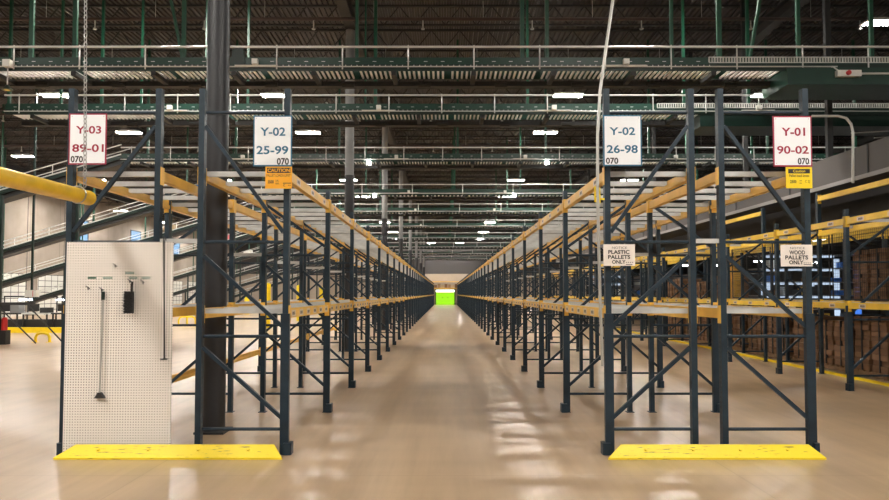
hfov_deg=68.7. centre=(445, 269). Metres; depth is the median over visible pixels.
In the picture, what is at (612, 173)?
bar
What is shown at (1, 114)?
pipe
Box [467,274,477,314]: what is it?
frame
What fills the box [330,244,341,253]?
beam
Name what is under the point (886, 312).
frame
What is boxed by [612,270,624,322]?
frame
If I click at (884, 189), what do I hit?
wall
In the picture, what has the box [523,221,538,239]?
beam
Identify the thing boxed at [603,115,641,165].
sign
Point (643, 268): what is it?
frame
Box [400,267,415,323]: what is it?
frame
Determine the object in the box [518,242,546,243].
bar
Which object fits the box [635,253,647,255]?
spacer
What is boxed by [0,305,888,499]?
floor
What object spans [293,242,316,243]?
bar
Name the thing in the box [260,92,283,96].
lamp
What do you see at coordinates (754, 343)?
stack
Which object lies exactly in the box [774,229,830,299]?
mesh panel
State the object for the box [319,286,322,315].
bollard
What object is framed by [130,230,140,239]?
window
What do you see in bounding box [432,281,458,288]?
platform
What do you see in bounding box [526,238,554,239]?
bar
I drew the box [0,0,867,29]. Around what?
pipe
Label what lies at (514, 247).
bar
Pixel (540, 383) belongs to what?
frame
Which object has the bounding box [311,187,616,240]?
conveyor
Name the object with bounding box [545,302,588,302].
bar
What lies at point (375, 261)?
frame
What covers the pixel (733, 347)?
wooden pallet
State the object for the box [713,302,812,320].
beam
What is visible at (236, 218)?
bar
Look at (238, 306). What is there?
bar
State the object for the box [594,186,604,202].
tag
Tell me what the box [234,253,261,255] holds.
spacer
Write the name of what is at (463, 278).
frame
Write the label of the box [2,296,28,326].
station
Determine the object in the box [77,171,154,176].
bar
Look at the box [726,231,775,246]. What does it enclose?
beam
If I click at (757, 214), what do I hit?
beam
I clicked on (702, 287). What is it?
stack
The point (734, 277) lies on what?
crate
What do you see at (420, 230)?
steel column
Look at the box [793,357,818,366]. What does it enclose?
wooden pallet
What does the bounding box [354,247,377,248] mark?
bar
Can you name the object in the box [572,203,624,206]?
bar
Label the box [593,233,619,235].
bar
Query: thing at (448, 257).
conveyor
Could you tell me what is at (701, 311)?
beam
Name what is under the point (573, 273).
frame
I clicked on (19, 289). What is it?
door
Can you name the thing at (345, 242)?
bar
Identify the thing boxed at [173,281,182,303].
door
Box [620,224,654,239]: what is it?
beam
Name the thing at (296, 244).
bar
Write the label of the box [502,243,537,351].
frame
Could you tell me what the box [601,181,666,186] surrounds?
bar
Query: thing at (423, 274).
frame
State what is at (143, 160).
conveyor
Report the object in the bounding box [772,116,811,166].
sign
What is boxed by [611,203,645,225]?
beam
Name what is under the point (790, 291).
tote
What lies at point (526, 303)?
beam
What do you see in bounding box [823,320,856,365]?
stack
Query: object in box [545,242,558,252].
beam
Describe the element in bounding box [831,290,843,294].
tote
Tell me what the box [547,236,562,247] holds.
beam
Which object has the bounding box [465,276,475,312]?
frame
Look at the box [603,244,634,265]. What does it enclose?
notice sign
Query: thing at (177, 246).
window
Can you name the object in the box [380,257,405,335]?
frame
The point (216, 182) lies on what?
beam
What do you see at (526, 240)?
bar
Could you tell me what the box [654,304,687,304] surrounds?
bar
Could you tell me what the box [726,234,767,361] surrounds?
frame
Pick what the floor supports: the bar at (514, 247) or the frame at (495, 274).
the frame at (495, 274)
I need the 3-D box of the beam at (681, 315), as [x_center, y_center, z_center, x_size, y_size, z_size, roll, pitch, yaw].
[2.486,0.492,7.692,0.077,0.180,2.356,0,-2,0]
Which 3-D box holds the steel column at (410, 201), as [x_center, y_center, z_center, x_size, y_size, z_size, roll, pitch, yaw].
[-2.690,-1.091,49.673,0.340,9.020,0.340,0,-2,0]
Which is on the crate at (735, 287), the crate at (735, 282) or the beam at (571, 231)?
the crate at (735, 282)
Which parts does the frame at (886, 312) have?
post, post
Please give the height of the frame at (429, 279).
3.000 m
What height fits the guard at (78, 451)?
0.125 m
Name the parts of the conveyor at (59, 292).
rail, belt frame, guard rail, guard rail, leg, leg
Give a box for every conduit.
[596,0,613,365]
[811,115,853,182]
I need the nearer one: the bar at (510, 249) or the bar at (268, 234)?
the bar at (268, 234)
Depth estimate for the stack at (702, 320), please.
20.48 m
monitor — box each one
[2,305,9,310]
[28,304,39,312]
[58,304,63,312]
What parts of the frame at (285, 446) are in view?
post, post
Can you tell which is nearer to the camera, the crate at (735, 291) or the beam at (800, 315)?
the beam at (800, 315)
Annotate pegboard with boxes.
[62,242,173,451]
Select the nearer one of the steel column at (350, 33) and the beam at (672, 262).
the steel column at (350, 33)
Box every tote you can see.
[780,287,784,294]
[789,290,800,294]
[812,286,817,294]
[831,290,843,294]
[836,262,842,267]
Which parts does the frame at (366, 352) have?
post, post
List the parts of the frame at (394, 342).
post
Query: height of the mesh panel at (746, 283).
1.460 m
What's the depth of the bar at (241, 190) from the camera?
7.74 m
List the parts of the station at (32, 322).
frame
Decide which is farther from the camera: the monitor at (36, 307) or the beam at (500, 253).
the monitor at (36, 307)
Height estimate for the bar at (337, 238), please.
0.050 m
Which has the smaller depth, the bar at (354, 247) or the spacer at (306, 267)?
the spacer at (306, 267)
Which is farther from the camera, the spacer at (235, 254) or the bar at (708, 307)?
the spacer at (235, 254)
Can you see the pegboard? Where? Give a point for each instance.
(136, 385)
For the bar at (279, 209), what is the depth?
9.52 m
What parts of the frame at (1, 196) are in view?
post, handrail, handrail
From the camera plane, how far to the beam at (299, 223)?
10.47 m
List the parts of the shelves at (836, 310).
shelf, lit panel, shelf, shelf, shelf, shelf, blue post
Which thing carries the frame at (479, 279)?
on the floor
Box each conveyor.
[0,0,888,99]
[0,104,196,258]
[0,144,130,239]
[2,138,249,303]
[4,0,888,135]
[29,169,282,317]
[120,40,856,168]
[173,201,310,299]
[173,216,324,300]
[227,257,332,290]
[228,103,752,199]
[235,237,359,297]
[249,137,697,215]
[291,169,652,229]
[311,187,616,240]
[332,205,558,248]
[354,219,506,254]
[390,230,555,259]
[556,0,888,261]
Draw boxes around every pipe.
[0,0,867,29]
[0,102,645,121]
[0,136,861,151]
[0,167,96,204]
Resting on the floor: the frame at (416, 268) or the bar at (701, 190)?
the frame at (416, 268)
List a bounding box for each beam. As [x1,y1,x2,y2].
[66,169,169,212]
[160,167,235,212]
[171,201,197,217]
[172,368,194,382]
[173,302,234,316]
[195,302,264,322]
[197,168,266,212]
[226,347,260,362]
[228,224,261,239]
[233,301,277,315]
[235,202,278,229]
[268,207,303,228]
[278,219,306,239]
[288,302,329,322]
[290,244,309,253]
[290,333,308,343]
[292,173,330,212]
[304,224,324,236]
[307,236,324,243]
[310,329,322,336]
[330,236,344,247]
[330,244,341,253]
[330,301,353,311]
[331,203,353,228]
[354,219,369,239]
[354,299,369,307]
[369,298,380,305]
[370,234,380,247]
[381,243,388,253]
[381,298,388,303]
[389,249,394,257]
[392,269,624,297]
[497,249,502,257]
[503,298,511,303]
[504,243,511,253]
[511,234,522,247]
[512,298,522,305]
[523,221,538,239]
[523,299,538,307]
[538,204,562,229]
[539,301,562,311]
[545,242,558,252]
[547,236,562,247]
[559,233,578,247]
[562,167,604,212]
[563,302,605,319]
[568,224,587,236]
[576,242,594,253]
[578,224,602,239]
[588,201,624,228]
[595,236,619,247]
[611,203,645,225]
[611,302,648,315]
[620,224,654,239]
[625,168,695,212]
[627,302,697,322]
[640,253,661,260]
[646,167,718,212]
[647,302,720,322]
[656,206,708,228]
[658,301,710,304]
[661,258,679,262]
[661,260,678,264]
[662,248,687,253]
[662,297,687,302]
[665,257,680,260]
[696,239,726,249]
[696,250,716,253]
[697,299,717,302]
[710,177,785,212]
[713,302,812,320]
[725,211,760,224]
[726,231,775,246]
[727,299,775,306]
[730,244,761,249]
[733,247,769,256]
[740,244,782,252]
[763,234,816,246]
[771,241,816,252]
[774,216,844,238]
[775,300,844,308]
[783,233,842,244]
[817,178,888,203]
[818,222,888,238]
[820,300,888,308]
[822,232,881,243]
[842,226,888,238]
[843,210,888,226]
[845,301,888,311]
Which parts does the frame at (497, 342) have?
post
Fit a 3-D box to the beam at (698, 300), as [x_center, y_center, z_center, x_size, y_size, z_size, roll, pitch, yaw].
[6.663,0.812,16.426,0.077,0.180,2.336,0,-2,0]
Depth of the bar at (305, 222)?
11.23 m
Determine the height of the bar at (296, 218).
0.050 m
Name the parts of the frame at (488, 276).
post, post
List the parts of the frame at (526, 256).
post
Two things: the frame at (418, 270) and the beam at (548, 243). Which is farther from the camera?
the frame at (418, 270)
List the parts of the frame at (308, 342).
post, post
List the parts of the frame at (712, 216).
post, post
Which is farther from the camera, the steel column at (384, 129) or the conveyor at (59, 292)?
the conveyor at (59, 292)
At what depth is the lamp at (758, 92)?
22.96 m
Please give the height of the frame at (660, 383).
3.000 m
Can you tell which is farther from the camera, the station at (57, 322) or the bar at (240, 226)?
the station at (57, 322)
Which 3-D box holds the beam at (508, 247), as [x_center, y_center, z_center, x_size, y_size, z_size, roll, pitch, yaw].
[1.639,-0.571,16.897,0.077,0.180,2.356,0,-2,0]
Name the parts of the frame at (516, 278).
post, post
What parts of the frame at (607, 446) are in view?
post, post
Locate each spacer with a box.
[160,239,196,242]
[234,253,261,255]
[277,261,298,263]
[306,267,323,268]
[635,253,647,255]
[696,239,718,242]
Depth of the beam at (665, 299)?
18.75 m
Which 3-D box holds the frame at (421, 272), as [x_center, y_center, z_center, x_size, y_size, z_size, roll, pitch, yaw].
[-2.031,1.683,43.162,0.947,3.000,0.090,0,-2,0]
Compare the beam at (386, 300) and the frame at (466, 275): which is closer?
the beam at (386, 300)
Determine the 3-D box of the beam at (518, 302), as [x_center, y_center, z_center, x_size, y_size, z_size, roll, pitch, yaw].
[1.639,0.744,14.557,0.077,0.180,2.356,0,-2,0]
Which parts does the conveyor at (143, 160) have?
drive frame, guard rail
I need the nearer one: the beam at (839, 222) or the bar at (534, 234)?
the beam at (839, 222)
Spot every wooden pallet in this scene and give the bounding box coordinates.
[732,346,747,352]
[747,349,763,356]
[768,352,792,360]
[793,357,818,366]
[824,363,844,372]
[854,368,888,380]
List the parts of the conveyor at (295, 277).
rail, belt frame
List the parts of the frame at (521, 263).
post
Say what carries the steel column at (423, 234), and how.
on the floor
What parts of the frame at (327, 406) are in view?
post, post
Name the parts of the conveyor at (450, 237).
guard rail, drive frame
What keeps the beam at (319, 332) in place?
attached to the frame at (308, 342)
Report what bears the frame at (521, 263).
on the floor
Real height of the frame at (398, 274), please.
3.000 m
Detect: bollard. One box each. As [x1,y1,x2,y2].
[266,283,270,327]
[296,285,298,320]
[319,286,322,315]
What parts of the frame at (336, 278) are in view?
post, post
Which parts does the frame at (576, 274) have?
post, post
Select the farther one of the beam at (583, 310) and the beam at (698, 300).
the beam at (698, 300)
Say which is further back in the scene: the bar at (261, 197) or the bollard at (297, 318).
the bollard at (297, 318)
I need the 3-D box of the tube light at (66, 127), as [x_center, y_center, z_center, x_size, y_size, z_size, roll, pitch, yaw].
[-17.635,-2.932,30.128,0.600,8.712,0.060,0,-2,0]
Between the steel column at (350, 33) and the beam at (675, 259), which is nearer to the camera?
the steel column at (350, 33)
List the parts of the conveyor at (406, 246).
guard rail, drive frame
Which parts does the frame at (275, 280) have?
post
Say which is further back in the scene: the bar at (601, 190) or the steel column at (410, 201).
the steel column at (410, 201)
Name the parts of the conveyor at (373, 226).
drive frame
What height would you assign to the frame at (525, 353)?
3.000 m
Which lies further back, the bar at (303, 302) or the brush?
the bar at (303, 302)
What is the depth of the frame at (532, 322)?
27.13 m
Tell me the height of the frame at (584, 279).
3.000 m
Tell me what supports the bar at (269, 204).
attached to the beam at (335, 211)
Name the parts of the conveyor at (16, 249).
guard rail, rail, guard rail, belt frame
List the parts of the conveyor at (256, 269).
rail, belt frame, leg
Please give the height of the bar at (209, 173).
0.050 m
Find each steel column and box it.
[193,0,232,434]
[341,29,354,351]
[382,127,387,329]
[399,170,402,319]
[409,196,411,266]
[415,213,417,270]
[420,230,421,271]
[423,234,424,274]
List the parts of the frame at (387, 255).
post, post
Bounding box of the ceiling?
[0,0,888,241]
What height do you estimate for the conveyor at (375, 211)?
4.200 m
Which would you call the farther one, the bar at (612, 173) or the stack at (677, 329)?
the stack at (677, 329)
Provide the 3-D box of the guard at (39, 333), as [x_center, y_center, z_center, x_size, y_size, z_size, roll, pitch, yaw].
[-13.223,2.212,21.333,0.620,0.343,0.160,0,-2,0]
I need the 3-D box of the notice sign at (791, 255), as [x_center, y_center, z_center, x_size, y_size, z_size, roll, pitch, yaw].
[3.495,-0.141,6.470,0.316,0.216,0.008,0,-2,0]
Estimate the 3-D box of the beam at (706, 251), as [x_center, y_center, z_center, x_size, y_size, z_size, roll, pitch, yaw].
[7.506,-0.503,18.746,0.077,0.180,2.336,0,-2,0]
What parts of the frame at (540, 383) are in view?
post, post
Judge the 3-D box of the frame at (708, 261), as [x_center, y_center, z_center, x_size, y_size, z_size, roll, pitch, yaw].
[8.436,0.827,19.828,0.882,3.000,0.090,0,-2,0]
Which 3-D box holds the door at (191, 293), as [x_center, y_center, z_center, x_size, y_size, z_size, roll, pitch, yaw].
[-29.968,2.921,76.945,0.055,3.000,3.200,0,-2,0]
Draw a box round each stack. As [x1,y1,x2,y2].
[668,282,672,297]
[668,316,673,334]
[673,279,701,297]
[673,317,685,334]
[685,317,698,338]
[697,281,710,297]
[697,316,707,340]
[717,276,748,298]
[732,316,749,347]
[748,315,775,351]
[768,317,794,355]
[793,315,843,360]
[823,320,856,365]
[853,248,888,301]
[853,316,888,373]
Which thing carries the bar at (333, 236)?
attached to the beam at (377, 242)
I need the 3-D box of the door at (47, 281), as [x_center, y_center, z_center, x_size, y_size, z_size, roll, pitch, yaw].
[-29.968,1.910,49.363,0.055,3.000,3.200,0,-2,0]
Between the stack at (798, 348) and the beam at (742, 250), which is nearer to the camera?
the stack at (798, 348)
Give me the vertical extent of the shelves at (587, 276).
3.100 m
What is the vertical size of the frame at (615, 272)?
3.000 m
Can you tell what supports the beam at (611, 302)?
attached to the frame at (712, 216)
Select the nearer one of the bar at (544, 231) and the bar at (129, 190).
the bar at (129, 190)
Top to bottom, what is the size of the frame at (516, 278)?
3.000 m
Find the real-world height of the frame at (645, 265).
3.000 m
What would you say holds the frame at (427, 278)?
on the floor
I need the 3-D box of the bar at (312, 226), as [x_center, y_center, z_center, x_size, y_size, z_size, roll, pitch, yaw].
[-2.038,-0.790,11.837,0.821,0.050,0.048,0,-2,0]
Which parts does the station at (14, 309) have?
frame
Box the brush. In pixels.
[123,282,133,313]
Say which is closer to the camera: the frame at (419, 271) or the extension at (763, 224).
the extension at (763, 224)
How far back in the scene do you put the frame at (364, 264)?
24.84 m
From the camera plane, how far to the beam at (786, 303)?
11.54 m
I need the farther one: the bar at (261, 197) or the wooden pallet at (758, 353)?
the wooden pallet at (758, 353)
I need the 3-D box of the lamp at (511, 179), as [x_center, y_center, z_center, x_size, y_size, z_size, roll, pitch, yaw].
[4.350,-6.219,40.255,1.040,1.380,0.340,0,-2,0]
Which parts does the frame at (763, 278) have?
post, post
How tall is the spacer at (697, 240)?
0.044 m
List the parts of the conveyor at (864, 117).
drive frame, guard rail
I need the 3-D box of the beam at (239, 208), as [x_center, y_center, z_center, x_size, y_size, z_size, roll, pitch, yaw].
[-2.913,-0.823,10.032,0.077,0.180,2.356,0,-2,0]
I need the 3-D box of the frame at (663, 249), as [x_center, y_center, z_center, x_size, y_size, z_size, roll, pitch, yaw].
[7.079,0.827,19.828,0.932,3.000,0.090,0,-2,0]
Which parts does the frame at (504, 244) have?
post, post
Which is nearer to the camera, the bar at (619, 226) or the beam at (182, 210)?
the beam at (182, 210)
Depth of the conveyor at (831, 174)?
14.40 m
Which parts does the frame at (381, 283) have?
post, post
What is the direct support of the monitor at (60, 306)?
on the station at (57, 322)
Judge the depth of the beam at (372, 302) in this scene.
14.68 m
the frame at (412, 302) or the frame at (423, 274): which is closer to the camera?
the frame at (412, 302)
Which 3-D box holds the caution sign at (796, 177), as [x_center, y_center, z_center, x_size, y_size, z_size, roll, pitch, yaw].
[3.534,-0.920,6.498,0.262,0.213,0.008,0,-2,0]
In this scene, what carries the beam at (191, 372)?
attached to the frame at (167, 222)
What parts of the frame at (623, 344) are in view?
post, post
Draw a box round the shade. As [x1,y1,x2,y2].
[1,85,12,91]
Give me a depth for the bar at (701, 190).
7.74 m
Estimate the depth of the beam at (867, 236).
13.83 m
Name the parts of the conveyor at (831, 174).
panel, edge trim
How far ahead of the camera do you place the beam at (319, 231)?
12.15 m
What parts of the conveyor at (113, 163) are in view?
rail, guard rail, belt frame, guard rail, leg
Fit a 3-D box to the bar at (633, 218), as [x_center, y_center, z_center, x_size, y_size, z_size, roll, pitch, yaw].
[3.220,-0.835,10.608,0.816,0.050,0.048,0,-2,0]
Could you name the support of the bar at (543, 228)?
attached to the beam at (534, 228)
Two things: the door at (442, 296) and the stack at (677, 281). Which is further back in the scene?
the door at (442, 296)
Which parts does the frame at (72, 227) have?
post, post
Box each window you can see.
[81,221,88,239]
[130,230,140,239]
[172,238,179,253]
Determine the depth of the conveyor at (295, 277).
81.54 m
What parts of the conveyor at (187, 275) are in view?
leg, rail, belt frame, leg, leg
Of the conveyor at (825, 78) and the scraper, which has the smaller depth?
the scraper
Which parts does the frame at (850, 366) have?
post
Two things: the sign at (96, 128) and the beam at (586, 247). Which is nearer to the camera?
the sign at (96, 128)
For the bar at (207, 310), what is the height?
0.050 m
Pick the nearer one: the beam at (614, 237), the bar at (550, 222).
the bar at (550, 222)
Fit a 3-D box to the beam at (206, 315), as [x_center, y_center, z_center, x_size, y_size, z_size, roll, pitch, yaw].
[-2.466,0.492,7.692,0.077,0.180,2.356,0,-2,0]
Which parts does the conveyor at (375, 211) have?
drive frame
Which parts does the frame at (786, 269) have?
post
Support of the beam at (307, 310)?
attached to the frame at (285, 446)
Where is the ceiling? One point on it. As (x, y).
(47, 33)
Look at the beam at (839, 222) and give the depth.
11.66 m
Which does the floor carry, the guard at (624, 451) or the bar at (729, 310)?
the guard at (624, 451)
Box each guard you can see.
[34,332,50,341]
[53,444,281,459]
[178,316,195,323]
[608,444,825,459]
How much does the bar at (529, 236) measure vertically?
0.050 m
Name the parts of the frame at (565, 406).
post, post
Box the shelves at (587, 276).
[586,266,654,323]
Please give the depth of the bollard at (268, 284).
30.36 m
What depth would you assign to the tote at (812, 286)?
24.05 m
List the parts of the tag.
tag plate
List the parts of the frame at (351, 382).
post, post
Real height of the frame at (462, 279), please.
3.000 m
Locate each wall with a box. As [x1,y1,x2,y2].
[3,194,235,315]
[236,235,602,304]
[615,185,888,315]
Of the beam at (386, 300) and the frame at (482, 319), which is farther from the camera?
the frame at (482, 319)
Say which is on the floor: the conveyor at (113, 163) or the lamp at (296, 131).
the conveyor at (113, 163)
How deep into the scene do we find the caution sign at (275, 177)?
6.50 m
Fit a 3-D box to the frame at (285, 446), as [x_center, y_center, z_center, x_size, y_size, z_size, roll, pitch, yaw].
[-2.023,0.000,6.547,0.993,3.680,0.135,0,-2,0]
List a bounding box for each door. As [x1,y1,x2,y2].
[1,273,25,316]
[37,275,62,314]
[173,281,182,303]
[188,282,195,303]
[435,289,454,304]
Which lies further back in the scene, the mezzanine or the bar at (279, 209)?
the mezzanine
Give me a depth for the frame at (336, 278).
22.55 m
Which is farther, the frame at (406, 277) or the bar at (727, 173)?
the frame at (406, 277)
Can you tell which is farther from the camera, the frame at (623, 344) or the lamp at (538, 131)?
the lamp at (538, 131)
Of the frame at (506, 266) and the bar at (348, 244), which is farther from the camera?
the frame at (506, 266)
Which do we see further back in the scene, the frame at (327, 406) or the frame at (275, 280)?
the frame at (275, 280)
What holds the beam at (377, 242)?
attached to the frame at (366, 352)
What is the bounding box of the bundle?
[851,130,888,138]
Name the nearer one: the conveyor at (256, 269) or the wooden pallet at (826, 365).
the wooden pallet at (826, 365)
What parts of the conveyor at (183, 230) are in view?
leg, rail, belt frame, guard rail, guard rail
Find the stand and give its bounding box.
[0,330,10,344]
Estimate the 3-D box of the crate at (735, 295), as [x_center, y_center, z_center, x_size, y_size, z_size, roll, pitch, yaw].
[8.310,0.768,18.669,0.220,0.129,0.450,0,-2,0]
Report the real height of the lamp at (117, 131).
1.380 m
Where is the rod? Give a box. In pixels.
[160,237,167,359]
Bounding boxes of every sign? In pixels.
[68,114,106,164]
[253,116,291,165]
[265,167,291,188]
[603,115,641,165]
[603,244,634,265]
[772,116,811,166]
[780,245,812,265]
[786,167,811,187]
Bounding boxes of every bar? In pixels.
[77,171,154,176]
[107,181,170,186]
[128,189,185,192]
[150,196,197,199]
[172,203,197,206]
[188,208,228,211]
[205,308,281,312]
[207,171,264,176]
[224,307,293,307]
[226,181,264,186]
[228,217,255,219]
[228,221,261,223]
[238,225,273,227]
[238,306,304,306]
[240,189,300,192]
[246,228,273,229]
[253,305,314,305]
[254,196,310,199]
[255,230,280,232]
[267,233,296,235]
[268,203,320,206]
[278,208,324,211]
[278,304,324,304]
[290,303,336,303]
[291,213,333,215]
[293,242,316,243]
[295,217,339,219]
[296,244,319,245]
[303,302,347,302]
[304,221,344,223]
[311,225,349,227]
[316,228,349,229]
[322,230,357,232]
[331,233,361,235]
[333,236,364,237]
[337,238,365,239]
[341,240,370,241]
[345,242,373,243]
[348,244,376,245]
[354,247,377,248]
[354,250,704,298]
[358,249,383,250]
[508,249,533,250]
[511,247,536,248]
[515,244,538,245]
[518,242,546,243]
[521,240,550,241]
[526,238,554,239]
[527,236,558,237]
[530,233,562,235]
[534,230,569,232]
[543,225,580,227]
[543,228,575,229]
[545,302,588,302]
[548,221,587,223]
[553,217,596,219]
[556,303,603,303]
[559,213,602,215]
[568,208,613,211]
[568,304,614,304]
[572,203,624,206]
[578,305,639,305]
[582,196,638,199]
[589,306,653,306]
[593,189,652,192]
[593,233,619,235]
[596,230,624,232]
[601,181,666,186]
[602,307,668,307]
[610,171,685,176]
[611,225,644,227]
[612,308,687,312]
[620,221,654,223]
[631,217,667,219]
[637,213,680,215]
[640,303,681,303]
[653,208,686,211]
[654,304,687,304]
[660,203,708,206]
[670,305,731,305]
[677,196,729,199]
[695,189,749,192]
[697,306,751,306]
[708,307,773,307]
[709,181,770,186]
[725,171,785,176]
[727,308,801,312]
[766,236,787,238]
[824,226,852,228]
[865,219,888,221]
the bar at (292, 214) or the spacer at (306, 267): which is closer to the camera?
the bar at (292, 214)
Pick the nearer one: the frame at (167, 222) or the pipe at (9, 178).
the pipe at (9, 178)
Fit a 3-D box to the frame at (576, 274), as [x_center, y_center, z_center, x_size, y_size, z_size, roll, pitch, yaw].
[3.223,0.759,17.977,0.965,3.000,0.135,0,-2,0]
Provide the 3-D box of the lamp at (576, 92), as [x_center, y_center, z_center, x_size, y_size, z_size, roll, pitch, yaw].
[4.350,-6.849,23.067,1.040,1.380,0.340,0,-2,0]
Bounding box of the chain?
[73,0,86,203]
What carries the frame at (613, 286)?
on the floor
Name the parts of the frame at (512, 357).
post, post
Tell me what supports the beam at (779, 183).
attached to the frame at (808, 323)
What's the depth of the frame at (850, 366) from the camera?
10.73 m
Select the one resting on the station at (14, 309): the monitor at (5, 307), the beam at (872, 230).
the monitor at (5, 307)
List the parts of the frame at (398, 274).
post, post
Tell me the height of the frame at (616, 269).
3.000 m
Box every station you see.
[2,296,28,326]
[21,296,57,326]
[51,296,63,326]
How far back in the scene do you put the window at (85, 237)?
54.12 m
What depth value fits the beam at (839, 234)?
13.61 m
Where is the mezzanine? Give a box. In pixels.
[551,192,888,324]
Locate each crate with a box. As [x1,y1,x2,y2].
[730,276,739,280]
[730,280,740,284]
[730,285,740,289]
[730,290,740,293]
[730,294,740,298]
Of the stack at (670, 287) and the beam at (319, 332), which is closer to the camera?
the beam at (319, 332)
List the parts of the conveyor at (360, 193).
drive frame, guard rail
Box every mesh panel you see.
[732,239,773,298]
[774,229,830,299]
[831,217,888,300]
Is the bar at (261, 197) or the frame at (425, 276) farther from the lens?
the frame at (425, 276)
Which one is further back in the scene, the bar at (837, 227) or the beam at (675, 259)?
the beam at (675, 259)
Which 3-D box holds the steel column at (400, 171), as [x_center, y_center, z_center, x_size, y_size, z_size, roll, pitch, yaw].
[-2.690,-1.475,39.180,0.340,9.020,0.340,0,-2,0]
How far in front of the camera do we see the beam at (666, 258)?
21.57 m
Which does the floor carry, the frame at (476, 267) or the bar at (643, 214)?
the frame at (476, 267)
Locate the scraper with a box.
[94,291,105,397]
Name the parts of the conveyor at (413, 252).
drive frame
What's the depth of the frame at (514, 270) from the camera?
33.98 m
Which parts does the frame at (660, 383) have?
post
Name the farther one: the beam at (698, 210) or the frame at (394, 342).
the frame at (394, 342)
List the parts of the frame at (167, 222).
post, post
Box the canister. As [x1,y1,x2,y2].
[1,317,7,329]
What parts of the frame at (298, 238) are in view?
post, post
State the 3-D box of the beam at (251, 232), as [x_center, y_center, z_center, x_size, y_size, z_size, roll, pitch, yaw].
[-3.792,-0.739,12.320,0.077,0.180,2.356,0,-2,0]
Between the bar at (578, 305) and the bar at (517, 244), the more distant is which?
the bar at (517, 244)
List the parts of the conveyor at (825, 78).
rail post, rail post, rail post, drive frame, guard rail, rail post, rail post, rail post, rail post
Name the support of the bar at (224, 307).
attached to the beam at (307, 310)
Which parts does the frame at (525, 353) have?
post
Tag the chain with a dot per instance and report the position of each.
(83, 187)
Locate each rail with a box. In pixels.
[8,327,60,332]
[617,328,888,386]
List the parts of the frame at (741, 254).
post, post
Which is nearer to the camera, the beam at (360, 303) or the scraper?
the scraper
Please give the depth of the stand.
20.32 m
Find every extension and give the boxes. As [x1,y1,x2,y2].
[761,208,765,233]
[815,193,820,223]
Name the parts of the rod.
rod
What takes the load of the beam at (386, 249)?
attached to the frame at (387, 255)
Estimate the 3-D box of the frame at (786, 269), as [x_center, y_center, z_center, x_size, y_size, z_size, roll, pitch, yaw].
[8.432,0.660,15.279,0.905,3.000,0.135,0,-2,0]
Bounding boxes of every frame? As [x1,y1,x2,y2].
[0,195,60,343]
[56,88,164,454]
[164,193,235,412]
[194,88,293,454]
[226,215,278,387]
[257,228,306,371]
[258,191,332,412]
[290,240,323,349]
[297,212,355,387]
[306,245,341,351]
[321,258,341,344]
[322,226,370,371]
[334,256,362,339]
[341,236,381,359]
[354,243,389,351]
[354,261,376,331]
[354,264,369,319]
[365,249,396,344]
[372,270,389,323]
[373,253,400,339]
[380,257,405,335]
[385,260,407,331]
[390,263,410,328]
[392,274,396,319]
[395,265,413,325]
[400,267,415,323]
[401,268,417,321]
[404,270,418,320]
[408,271,420,318]
[408,272,421,317]
[411,273,422,315]
[411,274,423,314]
[413,275,424,313]
[417,278,427,311]
[425,276,425,312]
[426,277,426,312]
[429,279,429,309]
[462,279,469,309]
[463,278,463,310]
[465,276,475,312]
[466,275,477,313]
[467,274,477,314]
[468,273,480,315]
[469,272,483,317]
[471,271,485,318]
[472,270,486,320]
[474,268,490,321]
[476,267,493,323]
[478,265,496,325]
[481,263,500,328]
[483,260,502,331]
[486,257,511,335]
[490,253,518,339]
[495,249,522,344]
[495,274,509,321]
[499,270,515,323]
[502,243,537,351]
[502,270,520,325]
[506,266,522,328]
[510,236,549,359]
[511,266,533,331]
[518,263,538,335]
[521,226,562,371]
[526,256,552,339]
[537,212,594,387]
[537,256,562,337]
[545,252,578,351]
[552,273,558,316]
[559,240,599,358]
[559,273,573,320]
[560,191,634,412]
[574,266,588,323]
[578,231,625,371]
[583,264,602,326]
[594,264,615,328]
[600,88,698,454]
[603,269,618,323]
[611,212,663,387]
[611,272,625,327]
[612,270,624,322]
[624,260,646,333]
[625,268,644,329]
[640,252,667,340]
[642,265,661,327]
[647,193,719,412]
[662,248,688,345]
[680,257,706,340]
[696,252,717,343]
[706,252,736,345]
[715,88,819,452]
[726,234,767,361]
[740,251,774,352]
[774,224,824,373]
[784,244,823,360]
[842,232,888,373]
[843,209,888,390]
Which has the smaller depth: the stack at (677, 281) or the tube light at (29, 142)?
the stack at (677, 281)
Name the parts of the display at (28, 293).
hanger post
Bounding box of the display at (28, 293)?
[25,54,38,296]
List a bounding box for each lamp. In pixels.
[11,131,33,156]
[39,92,68,96]
[115,101,142,133]
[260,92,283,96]
[295,130,320,133]
[508,178,524,180]
[533,127,557,133]
[553,80,583,96]
[621,169,638,180]
[750,80,761,96]
[861,1,888,25]
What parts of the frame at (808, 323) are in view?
post, post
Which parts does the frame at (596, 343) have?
post, post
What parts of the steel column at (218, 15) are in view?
plate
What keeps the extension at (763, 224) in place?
on the frame at (763, 278)
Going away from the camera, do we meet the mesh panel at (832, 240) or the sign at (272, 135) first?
the sign at (272, 135)
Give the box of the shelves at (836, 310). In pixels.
[746,253,880,315]
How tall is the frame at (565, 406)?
3.000 m
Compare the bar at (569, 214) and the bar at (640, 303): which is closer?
the bar at (640, 303)
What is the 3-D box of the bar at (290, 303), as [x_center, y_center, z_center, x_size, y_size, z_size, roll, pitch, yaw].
[-2.038,0.544,9.997,0.821,0.050,0.048,0,-2,0]
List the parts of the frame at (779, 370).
post, post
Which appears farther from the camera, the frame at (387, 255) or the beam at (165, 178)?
the frame at (387, 255)
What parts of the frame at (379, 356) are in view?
post, post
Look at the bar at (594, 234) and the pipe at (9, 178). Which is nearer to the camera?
the pipe at (9, 178)
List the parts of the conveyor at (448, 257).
guard rail, drive frame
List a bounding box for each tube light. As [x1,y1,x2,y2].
[19,142,32,300]
[58,127,66,300]

